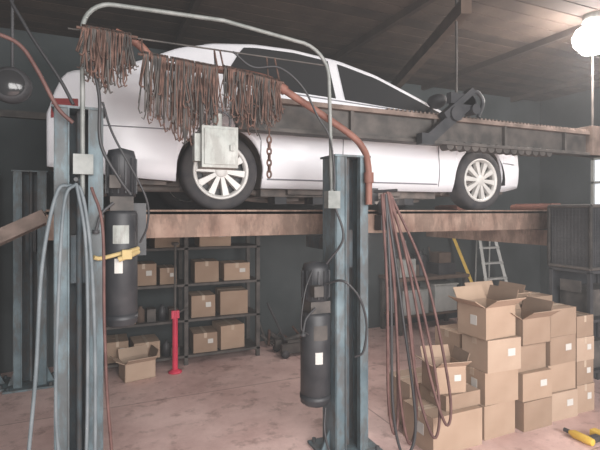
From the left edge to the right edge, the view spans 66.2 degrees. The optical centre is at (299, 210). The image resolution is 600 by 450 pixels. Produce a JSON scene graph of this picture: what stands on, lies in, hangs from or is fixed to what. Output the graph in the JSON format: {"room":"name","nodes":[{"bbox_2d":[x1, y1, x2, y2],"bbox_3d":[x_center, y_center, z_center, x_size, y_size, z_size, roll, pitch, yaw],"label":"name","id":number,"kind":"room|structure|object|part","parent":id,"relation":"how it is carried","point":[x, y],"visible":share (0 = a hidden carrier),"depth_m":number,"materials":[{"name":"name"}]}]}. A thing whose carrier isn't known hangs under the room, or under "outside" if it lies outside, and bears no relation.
{"room":"auto repair garage","nodes":[
{"label":"auto repair garage","id":0,"kind":"room"},
{"bbox_2d":[266,57,271,177],"bbox_3d":[-0.224,-0.665,3.257,0.044,0.872,0.075,0,0,-24],"label":"hanging chain","id":1,"kind":"object","parent":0,"point":[269,143],"depth_m":3.24,"materials":[{"name":"metal"}]},
{"bbox_2d":[0,27,539,372],"bbox_3d":[0.264,-0.125,7.151,10.100,4.050,0.150,0,0,-24],"label":"wall","id":2,"kind":"structure","parent":0,"point":[23,142],"depth_m":6.60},
{"bbox_2d":[0,109,46,119],"bbox_3d":[0.307,-1.140,7.055,9.700,0.080,0.060,0,0,-24],"label":"trim","id":3,"kind":"structure","parent":2,"relation":"attached to","point":[3,113],"depth_m":5.43,"materials":[{"name":"metal"}]},
{"bbox_2d":[390,0,471,87],"bbox_3d":[1.500,-1.920,5.957,0.100,0.140,3.300,0,0,-2],"label":"tie beam","id":4,"kind":"structure","parent":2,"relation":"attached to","point":[462,10],"depth_m":5.08,"materials":[{"name":"brown wood"}]},
{"bbox_2d":[0,0,599,101],"bbox_3d":[2.149,-2.200,2.919,10.100,0.100,9.585,0,0,-24],"label":"ceiling","id":5,"kind":"structure","parent":0,"point":[494,28],"depth_m":5.48,"materials":[{"name":"brown wood"}]},
{"bbox_2d":[0,0,32,103],"bbox_3d":[-1.889,-1.425,3.014,0.240,1.450,0.156,0,0,-24],"label":"pendant lamp","id":6,"kind":"object","parent":5,"relation":"hanging from","point":[16,87],"visible":1,"depth_m":2.96,"materials":[{"name":"plastic"}]},
{"bbox_2d":[9,0,74,104],"bbox_3d":[-1.609,-1.393,2.734,0.513,1.516,0.044,0,0,-10],"label":"cord","id":7,"kind":"object","parent":5,"relation":"hanging from","point":[20,17],"visible":1,"depth_m":2.73,"materials":[{"name":"grey plastic"}]},
{"bbox_2d":[169,0,599,101],"bbox_3d":[2.087,-2.110,2.763,8.460,0.080,9.350,0,0,-24],"label":"ceiling joists","id":8,"kind":"object","parent":5,"relation":"attached to","point":[194,5],"depth_m":5.82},
{"bbox_2d":[235,0,599,157],"bbox_3d":[1.517,-1.367,4.485,4.420,1.566,0.260,0,0,-24],"label":"overhead beam","id":9,"kind":"structure","parent":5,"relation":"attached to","point":[476,135],"depth_m":4.45,"materials":[{"name":"metal"}]},
{"bbox_2d":[416,87,484,145],"bbox_3d":[1.428,-0.884,4.292,0.780,0.568,0.120,0,0,-24],"label":"lever","id":10,"kind":"object","parent":9,"relation":"attached to","point":[460,104],"visible":1,"depth_m":4.25,"materials":[{"name":"black metal"}]},
{"bbox_2d":[572,11,599,55],"bbox_3d":[3.207,-1.930,5.040,0.400,0.440,0.400,0,0,-24],"label":"globe lamp","id":11,"kind":"object","parent":5,"relation":"hanging from","point":[586,40],"depth_m":4.96,"materials":[{"name":"white glass"}]},
{"bbox_2d":[0,318,599,449],"bbox_3d":[2.156,1.950,2.903,10.100,0.100,9.550,0,0,-24],"label":"floor","id":12,"kind":"structure","parent":0,"point":[239,400],"depth_m":4.36,"materials":[{"name":"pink concrete"}]},
{"bbox_2d":[110,344,158,382],"bbox_3d":[-1.880,1.748,5.245,0.478,0.304,0.400,0,0,-36],"label":"cardboard box","id":13,"kind":"object","parent":12,"relation":"on","point":[135,363],"visible":1,"depth_m":5.22,"materials":[{"name":"beige cardboard"}]},
{"bbox_2d":[168,242,187,374],"bbox_3d":[-1.442,1.135,5.433,0.225,1.530,0.160,0,0,-24],"label":"jack","id":14,"kind":"object","parent":12,"relation":"on","point":[175,370],"visible":1,"depth_m":5.40,"materials":[{"name":"metal"}]},
{"bbox_2d":[103,207,259,368],"bbox_3d":[-1.519,0.925,5.870,1.960,1.950,0.480,0,0,-24],"label":"storage shelf","id":15,"kind":"object","parent":12,"relation":"on","point":[185,352],"depth_m":5.79,"materials":[{"name":"metal"}]},
{"bbox_2d":[106,334,127,363],"bbox_3d":[-2.215,1.657,5.564,0.242,0.242,0.364,0,0,-24],"label":"cardboard box","id":16,"kind":"object","parent":15,"relation":"in","point":[115,342],"visible":0.62,"depth_m":5.41,"materials":[{"name":"beige cardboard"}]},
{"bbox_2d":[130,334,159,357],"bbox_3d":[-1.919,1.677,5.684,0.302,0.202,0.363,0,0,-28],"label":"cardboard box","id":17,"kind":"object","parent":15,"relation":"in","point":[151,339],"visible":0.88,"depth_m":5.59,"materials":[{"name":"beige cardboard"}]},
{"bbox_2d":[138,261,155,285],"bbox_3d":[-1.959,0.767,5.688,0.302,0.262,0.364,0,0,-26],"label":"cardboard box","id":18,"kind":"object","parent":15,"relation":"in","point":[146,270],"visible":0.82,"depth_m":5.55,"materials":[{"name":"beige cardboard"}]},
{"bbox_3d":[-1.750,1.465,5.652,0.500,0.630,0.150,0,0,-24],"label":"oddments on the shelf","id":19,"kind":"part","parent":15,"relation":"part of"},
{"bbox_2d":[149,237,179,247],"bbox_3d":[-1.716,0.307,5.807,0.302,0.282,0.363,0,0,-29],"label":"cardboard box","id":20,"kind":"object","parent":15,"relation":"in","point":[153,242],"visible":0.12,"depth_m":5.64,"materials":[{"name":"beige cardboard"}]},
{"bbox_2d":[156,264,176,284],"bbox_3d":[-1.692,0.797,5.807,0.202,0.202,0.364,0,0,-25],"label":"cardboard box","id":21,"kind":"object","parent":15,"relation":"in","point":[164,273],"visible":0.86,"depth_m":5.65,"materials":[{"name":"beige cardboard"}]},
{"bbox_2d":[188,290,214,317],"bbox_3d":[-1.290,1.202,5.979,0.302,0.272,0.364,0,0,-23],"label":"cardboard box","id":22,"kind":"object","parent":15,"relation":"in","point":[200,303],"visible":0.96,"depth_m":5.82,"materials":[{"name":"beige cardboard"}]},
{"bbox_2d":[189,325,216,353],"bbox_3d":[-1.258,1.657,5.962,0.302,0.242,0.364,0,0,-22],"label":"cardboard box","id":23,"kind":"object","parent":15,"relation":"in","point":[201,338],"visible":1,"depth_m":5.81,"materials":[{"name":"beige cardboard"}]},
{"bbox_2d":[191,258,218,282],"bbox_3d":[-1.243,0.767,5.983,0.302,0.262,0.363,0,0,-22],"label":"cardboard box","id":24,"kind":"object","parent":15,"relation":"in","point":[202,270],"visible":1,"depth_m":5.83,"materials":[{"name":"beige cardboard"}]},
{"bbox_2d":[195,236,230,246],"bbox_3d":[-1.145,0.317,6.021,0.403,0.262,0.362,0,0,-23],"label":"cardboard box","id":25,"kind":"object","parent":15,"relation":"in","point":[223,240],"visible":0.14,"depth_m":5.86,"materials":[{"name":"beige cardboard"}]},
{"bbox_2d":[212,318,243,349],"bbox_3d":[-0.957,1.627,6.118,0.322,0.302,0.363,0,0,-29],"label":"cardboard box","id":26,"kind":"object","parent":15,"relation":"in","point":[230,332],"visible":0.95,"depth_m":5.98,"materials":[{"name":"beige cardboard"}]},
{"bbox_2d":[215,286,247,314],"bbox_3d":[-0.920,1.187,6.145,0.363,0.302,0.360,0,0,-21],"label":"cardboard box","id":27,"kind":"object","parent":15,"relation":"in","point":[233,299],"visible":1,"depth_m":5.99,"materials":[{"name":"beige cardboard"}]},
{"bbox_2d":[219,260,249,280],"bbox_3d":[-0.889,0.787,6.161,0.342,0.222,0.364,0,0,-23],"label":"cardboard box","id":28,"kind":"object","parent":15,"relation":"in","point":[228,269],"visible":0.98,"depth_m":6.01,"materials":[{"name":"beige cardboard"}]},
{"bbox_2d":[260,323,298,345],"bbox_3d":[-0.161,1.723,6.591,0.898,0.338,0.306,0,0,-24],"label":"pile","id":29,"kind":"object","parent":12,"relation":"on","point":[268,342],"visible":0.48,"depth_m":6.43,"materials":[{"name":"metal"}]},
{"bbox_2d":[0,104,560,449],"bbox_3d":[-0.174,0.632,4.914,6.400,2.535,3.080,0,0,-24],"label":"lift","id":30,"kind":"object","parent":12,"relation":"on","point":[347,410],"visible":0.74,"depth_m":3.62,"materials":[{"name":"metal"}]},
{"bbox_2d":[27,42,149,449],"bbox_3d":[-1.127,0.453,2.752,0.858,2.910,0.266,0,0,-17],"label":"hanging cables","id":31,"kind":"object","parent":30,"relation":"hanging from","point":[79,191],"visible":1,"depth_m":2.68,"materials":[{"name":"grey"}]},
{"bbox_2d":[93,246,139,261],"bbox_3d":[-1.127,0.271,2.847,0.285,0.091,0.092,0,0,-37],"label":"strap","id":32,"kind":"object","parent":30,"relation":"attached to","point":[126,254],"visible":0.97,"depth_m":2.84,"materials":[{"name":"yellow fabric"}]},
{"bbox_2d":[92,148,145,327],"bbox_3d":[-1.164,0.165,2.959,0.207,1.150,0.364,0,0,9],"label":"hydraulic power unit","id":33,"kind":"object","parent":30,"relation":"attached to","point":[125,220],"visible":0.89,"depth_m":2.91,"materials":[{"name":"black metal"}]},
{"bbox_2d":[73,2,339,207],"bbox_3d":[-0.535,-0.667,3.119,1.800,1.294,0.073,0,0,-24],"label":"conduit","id":34,"kind":"object","parent":30,"relation":"attached to","point":[82,162],"visible":0.89,"depth_m":2.98,"materials":[{"name":"grey metal"}]},
{"bbox_2d":[0,33,73,123],"bbox_3d":[-1.735,-0.861,2.522,0.894,0.699,0.045,0,0,-24],"label":"brown air line","id":35,"kind":"object","parent":34,"relation":"attached to","point":[4,36],"visible":1,"depth_m":2.62,"materials":[{"name":"brown rubber"}]},
{"bbox_2d":[75,24,138,93],"bbox_3d":[-1.167,-0.899,2.790,0.353,0.413,0.156,0,0,-24],"label":"wire bundle","id":36,"kind":"object","parent":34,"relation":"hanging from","point":[102,48],"visible":1,"depth_m":2.74,"materials":[{"name":"metal"}]},
{"bbox_2d":[68,27,323,65],"bbox_3d":[-0.599,-1.100,3.127,1.750,0.012,0.012,0,0,-24],"label":"hanging rail","id":37,"kind":"object","parent":34,"relation":"attached to","point":[68,27],"visible":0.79,"depth_m":3.13,"materials":[{"name":"metal"}]},
{"bbox_2d":[138,38,223,145],"bbox_3d":[-0.766,-0.761,2.971,0.539,0.685,0.159,0,0,-24],"label":"wire bundle","id":38,"kind":"object","parent":37,"relation":"hanging from","point":[199,92],"visible":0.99,"depth_m":2.92,"materials":[{"name":"metal"}]},
{"bbox_2d":[192,56,237,169],"bbox_3d":[-0.565,-0.691,3.038,0.280,0.821,0.200,0,0,-24],"label":"control box","id":39,"kind":"object","parent":37,"relation":"hanging from","point":[215,146],"visible":0.84,"depth_m":2.97,"materials":[{"name":"grey metal"}]},
{"bbox_2d":[218,50,284,135],"bbox_3d":[-0.335,-0.810,3.162,0.461,0.586,0.156,0,0,-24],"label":"hanging wire bundle","id":40,"kind":"object","parent":37,"relation":"hanging from","point":[263,95],"visible":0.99,"depth_m":3.12,"materials":[{"name":"brown rubber"}]},
{"bbox_2d":[232,51,335,189],"bbox_3d":[-0.098,-0.628,3.300,0.796,0.937,0.027,0,0,-24],"label":"power cord","id":41,"kind":"object","parent":37,"relation":"hanging from","point":[233,52],"visible":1,"depth_m":3.35,"materials":[{"name":"grey plastic"}]},
{"bbox_2d":[116,29,373,204],"bbox_3d":[-0.317,-0.607,3.294,1.882,1.115,0.139,0,0,-21],"label":"pipe","id":42,"kind":"object","parent":30,"relation":"attached to","point":[368,174],"visible":0.52,"depth_m":3.55,"materials":[{"name":"orange metal"}]},
{"bbox_2d":[47,43,518,209],"bbox_3d":[0.111,-0.820,5.293,5.212,1.629,2.260,0,0,-24],"label":"car","id":43,"kind":"object","parent":30,"relation":"on","point":[165,166],"visible":0.55,"depth_m":4.27,"materials":[{"name":"white paint"}]},
{"bbox_2d":[300,261,330,407],"bbox_3d":[0.121,0.945,3.560,0.245,1.110,0.382,0,0,0],"label":"hydraulic power unit","id":44,"kind":"object","parent":30,"relation":"attached to","point":[315,347],"visible":1,"depth_m":3.50,"materials":[{"name":"black metal"}]},
{"bbox_2d":[375,200,393,229],"bbox_3d":[0.805,0.033,4.338,0.170,0.294,0.150,0,0,-24],"label":"bracket","id":45,"kind":"object","parent":30,"relation":"attached to","point":[378,218],"visible":0.2,"depth_m":4.30,"materials":[{"name":"black metal"}]},
{"bbox_2d":[372,188,451,449],"bbox_3d":[0.794,0.836,3.525,0.694,2.033,0.230,0,0,26],"label":"hanging cables","id":46,"kind":"object","parent":30,"relation":"hanging from","point":[389,207],"visible":1,"depth_m":3.50,"materials":[{"name":"brown rubber"}]},
{"bbox_2d":[266,303,299,358],"bbox_3d":[-0.112,1.547,6.135,0.714,0.706,0.360,0,0,-24],"label":"jack","id":47,"kind":"object","parent":12,"relation":"on","point":[288,345],"visible":0.44,"depth_m":6.03,"materials":[{"name":"metal"}]},
{"bbox_2d":[300,208,367,449],"bbox_3d":[0.393,0.921,3.426,0.778,1.947,0.148,0,0,2],"label":"hose","id":48,"kind":"object","parent":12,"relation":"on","point":[336,210],"visible":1,"depth_m":3.44,"materials":[{"name":"grey"}]},
{"bbox_2d":[389,367,421,425],"bbox_3d":[1.073,1.699,4.205,0.423,0.402,0.330,0,0,-24],"label":"cardboard box","id":49,"kind":"object","parent":12,"relation":"on","point":[406,392],"visible":0.24,"depth_m":4.14,"materials":[{"name":"beige cardboard"}]},
{"bbox_2d":[379,272,469,335],"bbox_3d":[2.026,1.465,7.497,1.400,0.870,0.550,0,0,-24],"label":"workbench","id":50,"kind":"object","parent":12,"relation":"on","point":[464,276],"visible":0.54,"depth_m":7.40,"materials":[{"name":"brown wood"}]},
{"bbox_2d":[387,241,455,277],"bbox_3d":[1.952,0.727,7.525,1.112,0.605,0.461,0,0,-24],"label":"clutter","id":51,"kind":"object","parent":50,"relation":"on","point":[439,263],"visible":0.62,"depth_m":7.45,"materials":[{"name":"grey metal"}]},
{"bbox_2d":[388,279,458,315],"bbox_3d":[1.995,1.394,7.467,1.120,0.448,0.420,0,0,-24],"label":"storage tote","id":52,"kind":"object","parent":50,"relation":"on","point":[441,289],"visible":0.64,"depth_m":7.38,"materials":[{"name":"white plastic"}]},
{"bbox_2d":[403,397,481,449],"bbox_3d":[1.178,1.749,3.819,0.504,0.302,0.380,0,0,-24],"label":"cardboard box","id":53,"kind":"object","parent":12,"relation":"on","point":[464,431],"visible":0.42,"depth_m":3.67,"materials":[{"name":"beige cardboard"}]},
{"bbox_2d":[420,383,479,411],"bbox_3d":[1.262,1.536,3.878,0.363,0.122,0.320,0,0,-24],"label":"cardboard box","id":54,"kind":"object","parent":53,"relation":"on","point":[471,397],"visible":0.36,"depth_m":3.76,"materials":[{"name":"beige cardboard"}]},
{"bbox_2d":[415,344,471,394],"bbox_3d":[1.172,1.316,3.801,0.398,0.316,0.370,0,0,-12],"label":"cardboard box","id":55,"kind":"object","parent":54,"relation":"on","point":[457,362],"visible":0.86,"depth_m":3.73,"materials":[{"name":"beige cardboard"}]},
{"bbox_2d":[452,238,472,281],"bbox_3d":[2.899,1.100,7.843,0.744,1.624,0.133,0,0,41],"label":"pole","id":56,"kind":"object","parent":12,"relation":"on","point":[454,240],"visible":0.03,"depth_m":7.88,"materials":[{"name":"plastic"}]},
{"bbox_2d":[474,240,507,281],"bbox_3d":[3.390,1.039,8.071,0.630,1.739,0.557,0,0,-24],"label":"step ladder","id":57,"kind":"object","parent":12,"relation":"on","point":[496,246],"visible":0.27,"depth_m":8.09,"materials":[{"name":"metal"}]},
{"bbox_2d":[478,400,514,440],"bbox_3d":[1.620,1.759,4.018,0.363,0.282,0.310,0,0,-25],"label":"cardboard box","id":58,"kind":"object","parent":12,"relation":"on","point":[498,419],"visible":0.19,"depth_m":3.87,"materials":[{"name":"beige cardboard"}]},
{"bbox_2d":[466,365,517,405],"bbox_3d":[1.646,1.481,4.023,0.364,0.272,0.310,0,0,-21],"label":"cardboard box","id":59,"kind":"object","parent":58,"relation":"on","point":[498,387],"visible":0.52,"depth_m":3.88,"materials":[{"name":"beige cardboard"}]},
{"bbox_2d":[462,334,520,373],"bbox_3d":[1.663,1.208,4.005,0.363,0.272,0.312,0,0,-21],"label":"cardboard box","id":60,"kind":"object","parent":59,"relation":"on","point":[502,354],"visible":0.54,"depth_m":3.87,"materials":[{"name":"beige cardboard"}]},
{"bbox_2d":[448,284,525,340],"bbox_3d":[1.602,0.874,3.971,0.524,0.393,0.476,0,0,-27],"label":"cardboard box","id":61,"kind":"object","parent":60,"relation":"on","point":[495,321],"visible":1,"depth_m":3.92,"materials":[{"name":"beige cardboard"}]},
{"bbox_2d":[515,396,551,431],"bbox_3d":[2.017,1.774,4.158,0.353,0.252,0.310,0,0,-24],"label":"cardboard box","id":62,"kind":"object","parent":12,"relation":"on","point":[534,414],"visible":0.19,"depth_m":4.00,"materials":[{"name":"beige cardboard"}]},
{"bbox_2d":[518,367,551,401],"bbox_3d":[2.020,1.526,4.167,0.353,0.242,0.312,0,0,-23],"label":"cardboard box","id":63,"kind":"object","parent":62,"relation":"on","point":[534,384],"visible":0.45,"depth_m":4.01,"materials":[{"name":"beige cardboard"}]},
{"bbox_2d":[518,342,545,372],"bbox_3d":[1.987,1.283,4.208,0.353,0.242,0.310,0,0,-25],"label":"cardboard box","id":64,"kind":"object","parent":63,"relation":"on","point":[533,356],"visible":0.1,"depth_m":4.07,"materials":[{"name":"beige cardboard"}]},
{"bbox_2d":[485,296,560,345],"bbox_3d":[1.984,0.984,4.122,0.514,0.353,0.476,0,0,-24],"label":"cardboard box","id":65,"kind":"object","parent":64,"relation":"on","point":[533,320],"visible":0.67,"depth_m":4.04,"materials":[{"name":"beige cardboard"}]},
{"bbox_2d":[552,388,577,421],"bbox_3d":[2.358,1.774,4.339,0.353,0.252,0.302,0,0,-22],"label":"cardboard box","id":66,"kind":"object","parent":12,"relation":"on","point":[564,402],"visible":0.34,"depth_m":4.21,"materials":[{"name":"beige cardboard"}]},
{"bbox_2d":[546,361,574,391],"bbox_3d":[2.349,1.521,4.361,0.353,0.252,0.300,0,0,-22],"label":"cardboard box","id":67,"kind":"object","parent":66,"relation":"on","point":[563,375],"visible":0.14,"depth_m":4.23,"materials":[{"name":"beige cardboard"}]},
{"bbox_2d":[546,334,575,365],"bbox_3d":[2.347,1.268,4.346,0.353,0.252,0.302,0,0,-25],"label":"cardboard box","id":68,"kind":"object","parent":67,"relation":"on","point":[561,349],"visible":0.39,"depth_m":4.20,"materials":[{"name":"beige cardboard"}]},
{"bbox_2d":[551,302,575,337],"bbox_3d":[2.349,1.015,4.346,0.353,0.252,0.300,0,0,-24],"label":"cardboard box","id":69,"kind":"object","parent":68,"relation":"on","point":[563,322],"visible":0.57,"depth_m":4.22,"materials":[{"name":"beige cardboard"}]},
{"bbox_2d":[549,266,599,379],"bbox_3d":[3.103,1.245,4.857,0.780,1.310,0.450,0,0,-24],"label":"tool rack","id":70,"kind":"object","parent":12,"relation":"on","point":[580,289],"visible":0.38,"depth_m":4.73,"materials":[{"name":"grey metal"}]},
{"bbox_2d":[547,204,599,270],"bbox_3d":[3.103,0.260,4.857,0.816,0.656,0.486,0,0,-24],"label":"heater","id":71,"kind":"object","parent":70,"relation":"on","point":[573,230],"visible":1,"depth_m":4.65,"materials":[{"name":"grey metal"}]},
{"bbox_2d":[563,427,599,445],"bbox_3d":[2.388,1.865,3.838,0.234,0.070,0.270,0,0,-24],"label":"cordless drill","id":72,"kind":"object","parent":12,"relation":"on","point":[594,437],"visible":1,"depth_m":3.78,"materials":[{"name":"yellow plastic"}]},
{"bbox_2d":[575,382,593,413],"bbox_3d":[2.647,1.769,4.491,0.242,0.262,0.304,0,0,-22],"label":"cardboard box","id":73,"kind":"object","parent":12,"relation":"on","point":[585,391],"visible":0.43,"depth_m":4.35,"materials":[{"name":"beige cardboard"}]},
{"bbox_2d":[575,359,592,385],"bbox_3d":[2.639,1.526,4.493,0.242,0.222,0.304,0,0,-25],"label":"cardboard box","id":74,"kind":"object","parent":73,"relation":"on","point":[583,369],"visible":0.45,"depth_m":4.35,"materials":[{"name":"beige cardboard"}]},
{"bbox_2d":[575,335,593,361],"bbox_3d":[2.644,1.303,4.491,0.242,0.222,0.304,0,0,-23],"label":"cardboard box","id":75,"kind":"object","parent":74,"relation":"on","point":[584,345],"visible":0.45,"depth_m":4.35,"materials":[{"name":"beige cardboard"}]},
{"bbox_2d":[576,311,592,337],"bbox_3d":[2.639,1.090,4.493,0.242,0.202,0.303,0,0,-25],"label":"cardboard box","id":76,"kind":"object","parent":75,"relation":"on","point":[584,321],"visible":0.38,"depth_m":4.36,"materials":[{"name":"beige cardboard"}]},
{"bbox_3d":[1.544,1.769,4.376,0.383,0.262,0.320,0,0,-24],"label":"cardboard box","id":77,"kind":"object","parent":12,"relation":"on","visible":0},
{"bbox_3d":[1.544,1.506,4.376,0.383,0.262,0.320,0,0,-24],"label":"cardboard box","id":78,"kind":"object","parent":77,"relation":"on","visible":0},
{"bbox_2d":[435,324,461,355],"bbox_3d":[1.544,1.243,4.376,0.383,0.262,0.320,0,0,-24],"label":"cardboard box","id":79,"kind":"object","parent":78,"relation":"on","point":[450,336],"visible":0.31,"depth_m":4.29,"materials":[{"name":"beige cardboard"}]},
{"bbox_3d":[1.927,1.769,4.547,0.383,0.262,0.320,0,0,-24],"label":"cardboard box","id":80,"kind":"object","parent":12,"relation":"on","visible":0},
{"bbox_3d":[1.927,1.506,4.547,0.383,0.262,0.320,0,0,-24],"label":"cardboard box","id":81,"kind":"object","parent":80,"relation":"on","visible":0},
{"bbox_3d":[1.927,1.243,4.547,0.383,0.262,0.320,0,0,-24],"label":"cardboard box","id":82,"kind":"object","parent":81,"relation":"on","visible":0},
{"bbox_2d":[464,281,531,307],"bbox_3d":[1.905,0.917,4.509,0.549,0.387,0.491,0,0,-24],"label":"cardboard box","id":83,"kind":"object","parent":82,"relation":"on","point":[485,284],"visible":0.11,"depth_m":4.67,"materials":[{"name":"beige cardboard"}]},
{"bbox_3d":[2.311,1.769,4.718,0.383,0.262,0.320,0,0,-24],"label":"cardboard box","id":84,"kind":"object","parent":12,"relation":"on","visible":0},
{"bbox_3d":[2.311,1.506,4.718,0.383,0.262,0.320,0,0,-24],"label":"cardboard box","id":85,"kind":"object","parent":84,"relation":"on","visible":0},
{"bbox_3d":[2.311,1.243,4.718,0.383,0.262,0.320,0,0,-24],"label":"cardboard box","id":86,"kind":"object","parent":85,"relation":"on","visible":0},
{"bbox_2d":[522,290,551,303],"bbox_3d":[2.311,0.980,4.718,0.383,0.262,0.320,0,0,-24],"label":"cardboard box","id":87,"kind":"object","parent":86,"relation":"on","point":[533,294],"visible":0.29,"depth_m":4.63,"materials":[{"name":"beige cardboard"}]},
{"bbox_2d":[540,87,599,294],"bbox_3d":[6.696,-0.125,4.815,0.150,4.050,9.350,0,0,-24],"label":"wall","id":88,"kind":"structure","parent":0,"point":[564,179],"depth_m":8.55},
{"bbox_2d":[591,157,599,203],"bbox_3d":[5.309,-0.500,7.892,0.080,0.900,0.600,0,0,-24],"label":"window","id":89,"kind":"structure","parent":88,"relation":"in","point":[595,162],"depth_m":8.11,"materials":[{"name":"white glass"}]}
]}

